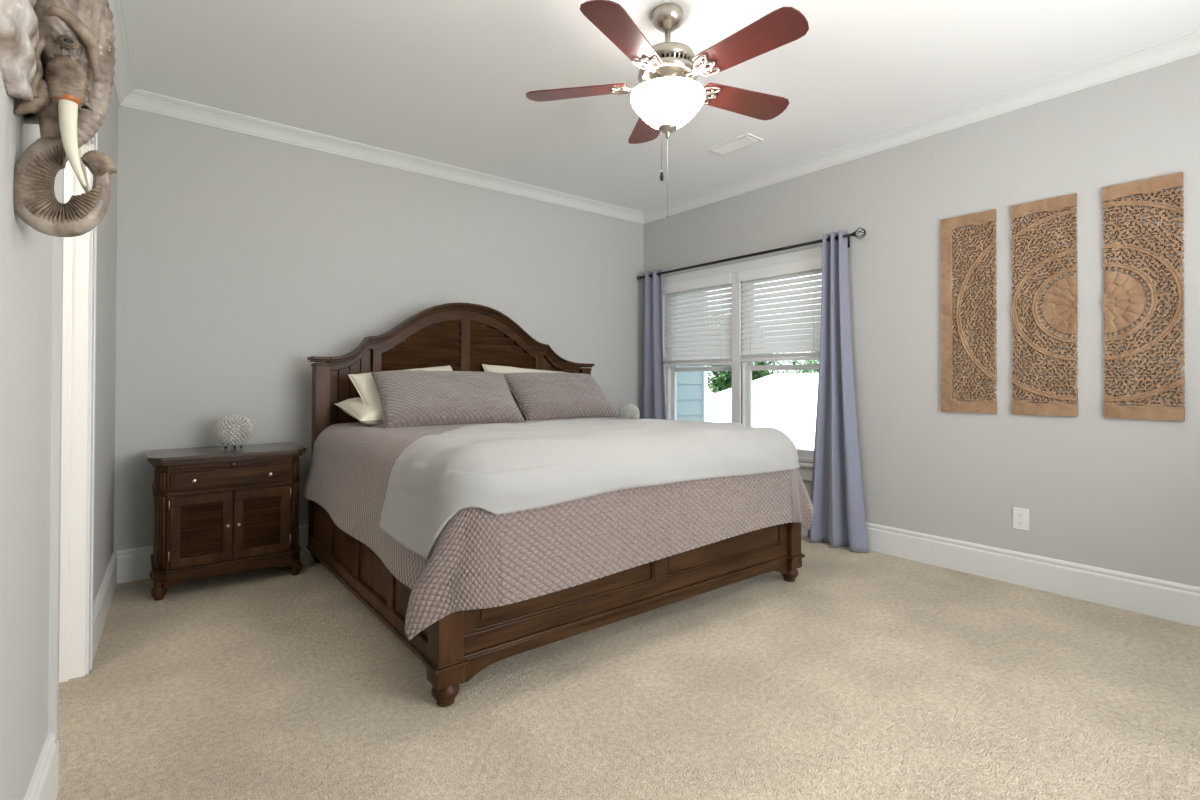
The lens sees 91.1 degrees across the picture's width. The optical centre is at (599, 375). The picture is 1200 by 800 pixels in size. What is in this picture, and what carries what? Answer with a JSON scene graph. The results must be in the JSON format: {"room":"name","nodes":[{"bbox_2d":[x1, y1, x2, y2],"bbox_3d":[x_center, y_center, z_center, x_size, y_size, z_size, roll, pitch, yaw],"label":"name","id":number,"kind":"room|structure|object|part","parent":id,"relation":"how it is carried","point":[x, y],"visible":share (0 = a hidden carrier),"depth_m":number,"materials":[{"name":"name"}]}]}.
{"room":"bedroom","nodes":[
{"label":"bedroom","id":0,"kind":"room"},
{"bbox_2d":[0,71,117,799],"bbox_3d":[-1.064,-0.238,0.918,0.141,2.740,5.900,0,-1,-36],"label":"wall","id":1,"kind":"structure","parent":0,"point":[31,260],"depth_m":1.39,"materials":[{"name":"grey paint"}]},
{"bbox_2d":[24,733,58,799],"bbox_3d":[-0.484,1.037,0.193,0.027,0.180,3.460,0,-1,-36],"label":"baseboard","id":2,"kind":"structure","parent":1,"relation":"attached to","point":[43,785],"depth_m":1.48,"materials":[{"name":"white paint"}]},
{"bbox_2d":[0,0,116,236],"bbox_3d":[-1.147,-0.631,1.263,0.171,0.668,0.410,0,-1,-36],"label":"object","id":3,"kind":"object","parent":1,"relation":"attached to","point":[57,57],"visible":1,"depth_m":1.22,"materials":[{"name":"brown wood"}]},
{"bbox_2d":[59,132,97,682],"bbox_3d":[-1.794,0.088,1.922,0.145,2.100,0.867,0,-1,-36],"label":"door","id":4,"kind":"structure","parent":1,"relation":"in","point":[79,252],"depth_m":2.23,"materials":[{"name":"white paint"}]},
{"bbox_3d":[-2.003,0.129,2.200,0.038,2.022,0.012,0,-1,-36],"label":"stop moulding","id":5,"kind":"part","parent":4,"relation":"part of","materials":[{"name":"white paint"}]},
{"bbox_3d":[-1.744,0.089,1.959,0.020,2.100,0.865,1,-1,-36],"label":"casing","id":6,"kind":"part","parent":4,"relation":"part of","materials":[{"name":"white paint"}]},
{"bbox_2d":[93,551,116,660],"bbox_3d":[-2.341,1.054,2.779,0.016,0.180,1.173,0,-1,-36],"label":"baseboard","id":7,"kind":"structure","parent":1,"relation":"attached to","point":[103,600],"depth_m":2.70,"materials":[{"name":"white paint"}]},
{"bbox_2d":[108,0,135,104],"bbox_3d":[-1.049,-1.565,1.060,0.081,0.085,5.500,0,-1,-36],"label":"trim","id":8,"kind":"structure","parent":1,"relation":"attached to","point":[123,78],"depth_m":2.89,"materials":[{"name":"white paint"}]},
{"bbox_2d":[114,105,643,550],"bbox_3d":[-2.078,-0.216,3.830,6.540,2.740,0.140,1,-1,-38],"label":"wall","id":9,"kind":"structure","parent":0,"point":[242,259],"depth_m":3.80,"materials":[{"name":"grey paint"}]},
{"bbox_2d":[115,524,309,583],"bbox_3d":[-1.130,1.072,4.472,3.958,0.180,0.016,1,-1,-38],"label":"baseboard","id":10,"kind":"structure","parent":9,"relation":"attached to","point":[134,564],"depth_m":3.31,"materials":[{"name":"white paint"}]},
{"bbox_2d":[120,89,643,223],"bbox_3d":[-1.905,-1.543,3.836,6.000,0.085,0.080,1,-1,-38],"label":"trim","id":11,"kind":"structure","parent":9,"relation":"attached to","point":[138,99],"depth_m":4.00,"materials":[{"name":"white paint"}]},
{"bbox_2d":[56,535,1199,799],"bbox_3d":[-0.389,1.199,1.562,6.400,0.120,5.500,1,-1,-38],"label":"floor","id":12,"kind":"structure","parent":0,"point":[871,675],"depth_m":2.06,"materials":[{"name":"beige carpet"}]},
{"bbox_2d":[146,442,306,600],"bbox_3d":[-2.110,0.784,3.339,0.740,0.732,0.472,1,-1,-38],"label":"nightstand","id":13,"kind":"object","parent":12,"relation":"on","point":[218,510],"visible":1,"depth_m":3.16,"materials":[{"name":"brown wood"}]},
{"bbox_3d":[-2.094,0.807,3.094,0.272,0.362,0.016,1,-1,-38],"label":"door","id":14,"kind":"part","parent":13,"relation":"part of","materials":[{"name":"brown wood"}]},
{"bbox_3d":[-2.112,1.032,3.339,0.692,0.065,0.426,1,-1,-38],"label":"moulding","id":15,"kind":"part","parent":13,"relation":"part of","materials":[{"name":"brown wood"}]},
{"bbox_3d":[-2.113,0.611,3.345,0.686,0.018,0.420,1,-1,-38],"label":"waist moulding","id":16,"kind":"part","parent":13,"relation":"part of","materials":[{"name":"brown wood"}]},
{"bbox_3d":[-2.114,0.493,3.347,0.680,0.010,0.418,1,-1,-38],"label":"moulding","id":17,"kind":"part","parent":13,"relation":"part of","materials":[{"name":"brown wood"}]},
{"bbox_3d":[-1.983,0.548,3.181,0.550,0.090,0.020,1,-1,-38],"label":"drawer","id":18,"kind":"part","parent":13,"relation":"part of","materials":[{"name":"brown wood"}]},
{"bbox_2d":[214,414,252,449],"bbox_3d":[-2.100,0.318,3.376,0.190,0.201,0.190,0,-1,-16],"label":"lamp","id":19,"kind":"object","parent":13,"relation":"on","point":[236,432],"visible":1,"depth_m":3.33,"materials":[{"name":"white"}]},
{"bbox_3d":[-2.100,0.313,3.376,0.171,0.171,0.171,1,-1,-38],"label":"wire frame","id":20,"kind":"part","parent":19,"relation":"part of","materials":[{"name":"silver metal"}]},
{"bbox_3d":[-2.101,0.331,3.376,0.052,0.115,0.052,1,-1,-38],"label":"frosted bulb","id":21,"kind":"part","parent":19,"relation":"part of","materials":[{"name":"white glass"}]},
{"bbox_3d":[-1.876,0.809,3.267,0.272,0.362,0.016,1,-1,-38],"label":"door","id":22,"kind":"part","parent":13,"relation":"part of","materials":[{"name":"brown wood"}]},
{"bbox_2d":[307,303,804,706],"bbox_3d":[-0.338,0.314,3.506,2.224,1.683,2.136,1,-1,-38],"label":"bed","id":23,"kind":"object","parent":12,"relation":"on","point":[453,649],"visible":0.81,"depth_m":2.92,"materials":[{"name":"brown wood"}]},
{"bbox_3d":[-1.742,0.517,3.671,0.134,1.272,0.134,1,-1,-38],"label":"headboard post","id":24,"kind":"part","parent":23,"relation":"part of","materials":[{"name":"brown wood"}]},
{"bbox_3d":[-1.171,0.848,2.840,0.038,0.400,1.950,1,-1,-38],"label":"rail","id":25,"kind":"part","parent":23,"relation":"part of","materials":[{"name":"brown wood"}]},
{"bbox_3d":[-0.970,0.184,4.322,1.945,1.353,0.020,1,-1,-38],"label":"backing panel","id":26,"kind":"part","parent":23,"relation":"part of","materials":[{"name":"brown wood"}]},
{"bbox_3d":[-0.539,0.926,2.058,0.123,0.277,0.120,1,-1,-38],"label":"footboard post","id":27,"kind":"part","parent":23,"relation":"part of","materials":[{"name":"brown wood"}]},
{"bbox_3d":[-0.941,-0.291,4.292,1.945,0.462,0.127,1,-1,-38],"label":"crown moulding","id":28,"kind":"part","parent":23,"relation":"part of","materials":[{"name":"brown wood"}]},
{"bbox_3d":[-0.950,-0.251,4.302,1.945,0.452,0.050,1,-1,-38],"label":"arch rail","id":29,"kind":"part","parent":23,"relation":"part of","materials":[{"name":"brown wood"}]},
{"bbox_2d":[301,417,813,639],"bbox_3d":[-0.312,0.593,3.394,2.295,0.616,2.158,1,-1,-38],"label":"quilted coverlet","id":30,"kind":"object","parent":23,"relation":"on","point":[480,559],"visible":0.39,"depth_m":2.46,"materials":[{"name":"grey fabric"}]},
{"bbox_2d":[334,397,383,425],"bbox_3d":[-1.193,0.215,3.737,0.804,0.190,0.460,1,-1,-41],"label":"bed pillow","id":31,"kind":"object","parent":30,"relation":"on","point":[369,415],"visible":0.17,"depth_m":3.42,"materials":[{"name":"beige fabric"}]},
{"bbox_2d":[348,365,452,425],"bbox_3d":[-1.165,0.126,3.735,0.334,0.405,0.733,0,-1,45],"label":"bed pillow","id":32,"kind":"object","parent":30,"relation":"on","point":[364,383],"visible":0.2,"depth_m":3.55,"materials":[{"name":"beige fabric"}]},
{"bbox_2d":[371,370,525,427],"bbox_3d":[-0.924,0.138,3.631,0.865,0.346,0.364,0,-1,-33],"label":"pillow sham","id":33,"kind":"object","parent":30,"relation":"on","point":[408,398],"visible":0.93,"depth_m":3.51,"materials":[{"name":"grey fabric"}]},
{"bbox_2d":[516,403,525,417],"bbox_3d":[-0.372,0.218,4.424,0.819,0.180,0.490,1,-1,-38],"label":"bed pillow","id":34,"kind":"object","parent":30,"relation":"on","point":[518,406],"visible":0.02,"depth_m":4.05,"materials":[{"name":"beige fabric"}]},
{"bbox_2d":[482,364,567,402],"bbox_3d":[-0.459,0.118,4.406,0.827,0.410,0.327,0,-1,-34],"label":"bed pillow","id":35,"kind":"object","parent":30,"relation":"on","point":[487,368],"visible":0.17,"depth_m":4.33,"materials":[{"name":"beige fabric"}]},
{"bbox_2d":[504,372,620,419],"bbox_3d":[-0.277,0.144,4.296,0.845,0.343,0.366,1,-1,-41],"label":"pillow sham","id":36,"kind":"object","parent":30,"relation":"on","point":[540,396],"visible":0.93,"depth_m":4.16,"materials":[{"name":"grey fabric"}]},
{"bbox_2d":[379,419,799,558],"bbox_3d":[-0.033,0.449,3.047,2.156,0.400,1.178,1,-1,-38],"label":"throw blanket","id":37,"kind":"object","parent":30,"relation":"on","point":[497,469],"visible":1,"depth_m":2.38,"materials":[{"name":"grey fabric"}]},
{"bbox_3d":[-0.141,0.532,4.936,0.137,1.272,0.134,1,-1,-38],"label":"headboard post","id":38,"kind":"part","parent":23,"relation":"part of","materials":[{"name":"brown wood"}]},
{"bbox_3d":[0.265,0.768,2.700,1.960,0.455,0.040,1,-1,-38],"label":"frame","id":39,"kind":"part","parent":23,"relation":"part of","materials":[{"name":"brown wood"}]},
{"bbox_3d":[0.268,1.008,2.693,1.960,0.028,0.052,1,-1,-38],"label":"moulding","id":40,"kind":"part","parent":23,"relation":"part of","materials":[{"name":"brown wood"}]},
{"bbox_3d":[0.270,0.779,2.693,1.850,0.298,0.016,1,-1,-38],"label":"panel moulding","id":41,"kind":"part","parent":23,"relation":"part of","materials":[{"name":"brown wood"}]},
{"bbox_3d":[0.261,0.785,2.705,1.960,0.470,0.026,1,-1,-38],"label":"panel","id":42,"kind":"part","parent":23,"relation":"part of","materials":[{"name":"brown wood"}]},
{"bbox_3d":[1.073,0.941,3.332,0.123,0.277,0.120,1,-1,-38],"label":"footboard post","id":43,"kind":"part","parent":23,"relation":"part of","materials":[{"name":"brown wood"}]},
{"bbox_3d":[0.208,0.805,5.170,0.740,0.732,0.472,1,-1,-38],"label":"nightstand","id":44,"kind":"object","parent":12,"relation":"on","visible":0},
{"bbox_2d":[618,403,639,418],"bbox_3d":[0.251,0.338,5.119,0.190,0.201,0.190,0,-1,-16],"label":"lamp","id":45,"kind":"object","parent":44,"relation":"on","point":[628,409],"visible":0.67,"depth_m":5.06,"materials":[{"name":"white"}]},
{"bbox_2d":[123,0,1199,211],"bbox_3d":[-0.327,-1.675,1.630,6.540,0.150,5.780,1,-1,-38],"label":"ceiling","id":46,"kind":"structure","parent":0,"point":[448,82],"depth_m":3.02,"materials":[{"name":"white paint"}]},
{"bbox_2d":[526,0,808,216],"bbox_3d":[0.328,-1.141,2.548,1.233,0.899,1.206,1,-1,-38],"label":"ceiling fan","id":47,"kind":"object","parent":46,"relation":"hanging from","point":[668,95],"visible":1,"depth_m":2.46,"materials":[{"name":"brown wood"}]},
{"bbox_3d":[-0.103,-1.279,2.654,0.471,0.040,0.165,0,0,12],"label":"blade","id":48,"kind":"part","parent":47,"relation":"part of","materials":[{"name":"brown wood"}]},
{"bbox_3d":[0.094,-1.282,2.218,0.165,0.040,0.471,0,-1,30],"label":"blade","id":49,"kind":"part","parent":47,"relation":"part of","materials":[{"name":"brown wood"}]},
{"bbox_3d":[0.251,-1.275,2.977,0.165,0.040,0.471,0,0,-6],"label":"blade","id":50,"kind":"part","parent":47,"relation":"part of","materials":[{"name":"brown wood"}]},
{"bbox_3d":[0.268,-0.966,2.547,0.018,0.245,0.018,1,-1,-38],"label":"pull chain","id":51,"kind":"part","parent":47,"relation":"part of","materials":[{"name":"black metal"}]},
{"bbox_3d":[0.295,-0.865,2.568,0.009,0.347,0.009,0,-1,29],"label":"pull chain","id":52,"kind":"part","parent":47,"relation":"part of","materials":[{"name":"grey metal"}]},
{"bbox_3d":[0.296,-1.154,2.571,0.324,0.146,0.324,1,-1,-38],"label":"lamp shade","id":53,"kind":"part","parent":47,"relation":"part of","materials":[{"name":"white glass"}]},
{"bbox_3d":[0.667,-1.276,2.740,0.471,0.040,0.165,0,-1,-24],"label":"blade","id":54,"kind":"part","parent":47,"relation":"part of","materials":[{"name":"brown wood"}]},
{"bbox_3d":[0.576,-1.280,2.276,0.172,0.040,0.472,1,-1,-38],"label":"blade","id":55,"kind":"part","parent":47,"relation":"part of","materials":[{"name":"brown wood"}]},
{"bbox_2d":[707,133,763,155],"bbox_3d":[0.917,-1.572,4.007,0.170,0.016,0.350,1,-1,-38],"label":"ceiling vent","id":56,"kind":"object","parent":46,"relation":"in","point":[745,140],"visible":1,"depth_m":3.99,"materials":[{"name":"white plastic"}]},
{"bbox_2d":[676,291,707,421],"bbox_3d":[0.719,0.802,6.569,1.240,6.764,0.180,1,-1,-38],"label":"wall","id":57,"kind":"structure","parent":0,"point":[692,387],"depth_m":6.77,"materials":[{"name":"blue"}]},
{"bbox_2d":[643,54,1199,586],"bbox_3d":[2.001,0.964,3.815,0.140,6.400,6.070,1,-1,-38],"label":"wall","id":58,"kind":"structure","parent":0,"point":[1116,494],"depth_m":3.34,"materials":[{"name":"grey paint"}]},
{"bbox_2d":[662,247,821,480],"bbox_3d":[1.142,-0.079,4.858,0.170,1.690,1.860,1,-1,-38],"label":"window","id":59,"kind":"structure","parent":58,"relation":"in","point":[741,414],"depth_m":4.81,"materials":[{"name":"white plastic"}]},
{"bbox_2d":[662,273,731,402],"bbox_3d":[0.847,-0.300,5.174,0.079,1.095,0.802,1,-1,-38],"label":"window blind","id":60,"kind":"object","parent":59,"relation":"attached to","point":[708,351],"visible":0.88,"depth_m":5.15,"materials":[{"name":"white plastic"}]},
{"bbox_3d":[0.657,-0.447,5.389,0.003,0.698,0.003,1,-1,-38],"label":"ladder cord","id":61,"kind":"part","parent":60,"relation":"part of","materials":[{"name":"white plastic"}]},
{"bbox_3d":[0.853,-0.102,5.177,0.052,0.025,0.790,1,-1,-38],"label":"rail","id":62,"kind":"part","parent":60,"relation":"part of","materials":[{"name":"white plastic"}]},
{"bbox_3d":[1.011,-0.450,4.940,0.003,0.698,0.003,1,-1,-38],"label":"ladder cord","id":63,"kind":"part","parent":60,"relation":"part of","materials":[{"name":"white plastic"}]},
{"bbox_3d":[0.911,0.266,5.202,0.028,0.695,0.770,1,-1,-38],"label":"sash","id":64,"kind":"part","parent":59,"relation":"part of","materials":[{"name":"white plastic"}]},
{"bbox_3d":[0.936,-0.429,5.226,0.028,0.775,0.770,1,-1,-38],"label":"sash","id":65,"kind":"part","parent":59,"relation":"part of","materials":[{"name":"white plastic"}]},
{"bbox_3d":[1.458,-0.433,4.565,0.028,0.775,0.745,1,-1,-38],"label":"sash","id":66,"kind":"part","parent":59,"relation":"part of","materials":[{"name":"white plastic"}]},
{"bbox_2d":[739,257,821,405],"bbox_3d":[1.388,-0.304,4.489,0.079,1.095,0.777,1,-1,-38],"label":"window blind","id":67,"kind":"object","parent":59,"relation":"attached to","point":[809,346],"visible":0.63,"depth_m":4.49,"materials":[{"name":"white plastic"}]},
{"bbox_3d":[1.155,-0.263,4.731,0.013,1.015,0.013,0,-1,29],"label":"pull cord","id":68,"kind":"part","parent":67,"relation":"part of","materials":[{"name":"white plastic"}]},
{"bbox_3d":[1.203,-0.463,4.697,0.003,0.675,0.003,1,-1,-38],"label":"ladder cord","id":69,"kind":"part","parent":67,"relation":"part of","materials":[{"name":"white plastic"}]},
{"bbox_3d":[1.394,-0.129,4.493,0.052,0.025,0.765,1,-1,-38],"label":"rail","id":70,"kind":"part","parent":67,"relation":"part of","materials":[{"name":"white plastic"}]},
{"bbox_3d":[1.546,-0.466,4.263,0.003,0.675,0.003,1,-1,-38],"label":"ladder cord","id":71,"kind":"part","parent":67,"relation":"part of","materials":[{"name":"white fabric"}]},
{"bbox_3d":[1.433,0.262,4.540,0.028,0.695,0.745,1,-1,-38],"label":"sash","id":72,"kind":"part","parent":59,"relation":"part of","materials":[{"name":"white plastic"}]},
{"bbox_3d":[1.105,0.653,4.824,0.080,0.025,1.860,1,-1,-38],"label":"sill","id":73,"kind":"part","parent":59,"relation":"part of","materials":[{"name":"white paint"}]},
{"bbox_2d":[637,228,865,279],"bbox_3d":[1.081,-0.933,4.784,0.131,0.096,2.257,1,-1,-38],"label":"curtain rod","id":74,"kind":"object","parent":58,"relation":"attached to","point":[853,234],"visible":0.96,"depth_m":4.51,"materials":[{"name":"black metal"}]},
{"bbox_2d":[641,269,665,419],"bbox_3d":[0.501,0.094,5.457,0.070,2.149,0.435,1,-1,-38],"label":"window curtain","id":75,"kind":"object","parent":74,"relation":"hanging from","point":[652,370],"visible":0.59,"depth_m":5.50,"materials":[{"name":"grey fabric"}]},
{"bbox_2d":[807,230,868,551],"bbox_3d":[1.606,0.085,4.033,0.108,2.149,0.447,1,-1,-41],"label":"window curtain","id":76,"kind":"object","parent":74,"relation":"hanging from","point":[838,520],"visible":0.98,"depth_m":4.02,"materials":[{"name":"grey fabric"}]},
{"bbox_2d":[643,28,1199,223],"bbox_3d":[2.098,-1.535,3.545,0.080,0.085,5.500,1,-1,-38],"label":"trim","id":77,"kind":"structure","parent":58,"relation":"attached to","point":[1185,45],"depth_m":3.45,"materials":[{"name":"white paint"}]},
{"bbox_2d":[941,209,996,412],"bbox_3d":[2.176,-0.370,3.479,0.020,1.170,0.291,1,-1,-38],"label":"carved wall panel","id":78,"kind":"object","parent":58,"relation":"attached to","point":[949,403],"visible":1,"depth_m":3.48,"materials":[{"name":"brown wood"}]},
{"bbox_2d":[801,522,1199,626],"bbox_3d":[2.116,1.072,3.542,0.016,0.180,5.500,1,-1,-38],"label":"baseboard","id":79,"kind":"structure","parent":58,"relation":"attached to","point":[1173,601],"depth_m":3.16,"materials":[{"name":"white paint"}]},
{"bbox_2d":[1013,507,1028,530],"bbox_3d":[2.339,0.795,3.270,0.008,0.120,0.076,1,-1,-38],"label":"wall outlet","id":80,"kind":"object","parent":58,"relation":"attached to","point":[1020,515],"visible":1,"depth_m":3.27,"materials":[{"name":"white plastic"}]},
{"bbox_2d":[1017,512,1023,517],"bbox_3d":[2.336,0.773,3.268,0.002,0.026,0.032,1,-1,-38],"label":"socket","id":81,"kind":"object","parent":80,"relation":"attached to","point":[1019,514],"depth_m":3.27,"materials":[{"name":"white plastic"}]},
{"bbox_2d":[1011,193,1077,416],"bbox_3d":[2.404,-0.372,3.190,0.020,1.170,0.291,1,-1,-38],"label":"carved wall panel","id":82,"kind":"object","parent":58,"relation":"attached to","point":[1059,309],"visible":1,"depth_m":3.18,"materials":[{"name":"brown wood"}]},
{"bbox_2d":[1103,172,1184,420],"bbox_3d":[2.652,-0.374,2.877,0.020,1.170,0.291,1,-1,-38],"label":"carved wall panel","id":83,"kind":"object","parent":58,"relation":"attached to","point":[1124,297],"visible":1,"depth_m":2.87,"materials":[{"name":"brown wood"}]},
{"label":"outside","id":84,"kind":"structure","parent":0,"visible":0},
{"bbox_3d":[24.066,4.597,24.367,59.700,0.200,80.000,1,-1,-38],"label":"ground","id":85,"kind":"structure","parent":84,"visible":0},
{"bbox_2d":[708,389,761,426],"bbox_3d":[1.276,2.389,15.169,3.300,4.640,5.400,1,-1,-38],"label":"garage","id":86,"kind":"structure","parent":85,"relation":"on","point":[719,410],"depth_m":14.58,"materials":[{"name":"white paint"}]},
{"bbox_2d":[708,314,811,392],"bbox_3d":[8.731,0.271,35.481,7.549,8.587,7.398,1,-1,-38],"label":"leafy tree","id":87,"kind":"object","parent":85,"relation":"on","point":[722,382],"visible":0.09,"depth_m":34.35,"materials":[{"name":"green plant"}]},
{"bbox_2d":[715,373,818,449],"bbox_3d":[7.518,2.109,17.999,8.600,4.580,12.300,1,-1,-38],"label":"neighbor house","id":88,"kind":"structure","parent":85,"relation":"on","point":[785,402],"depth_m":17.31,"materials":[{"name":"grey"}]},
{"bbox_2d":[801,321,820,372],"bbox_3d":[17.670,-0.111,39.008,7.947,9.454,9.205,1,-1,-38],"label":"leafy tree","id":89,"kind":"object","parent":85,"relation":"on","point":[806,361],"visible":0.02,"depth_m":39.55,"materials":[{"name":"green plant"}]}
]}

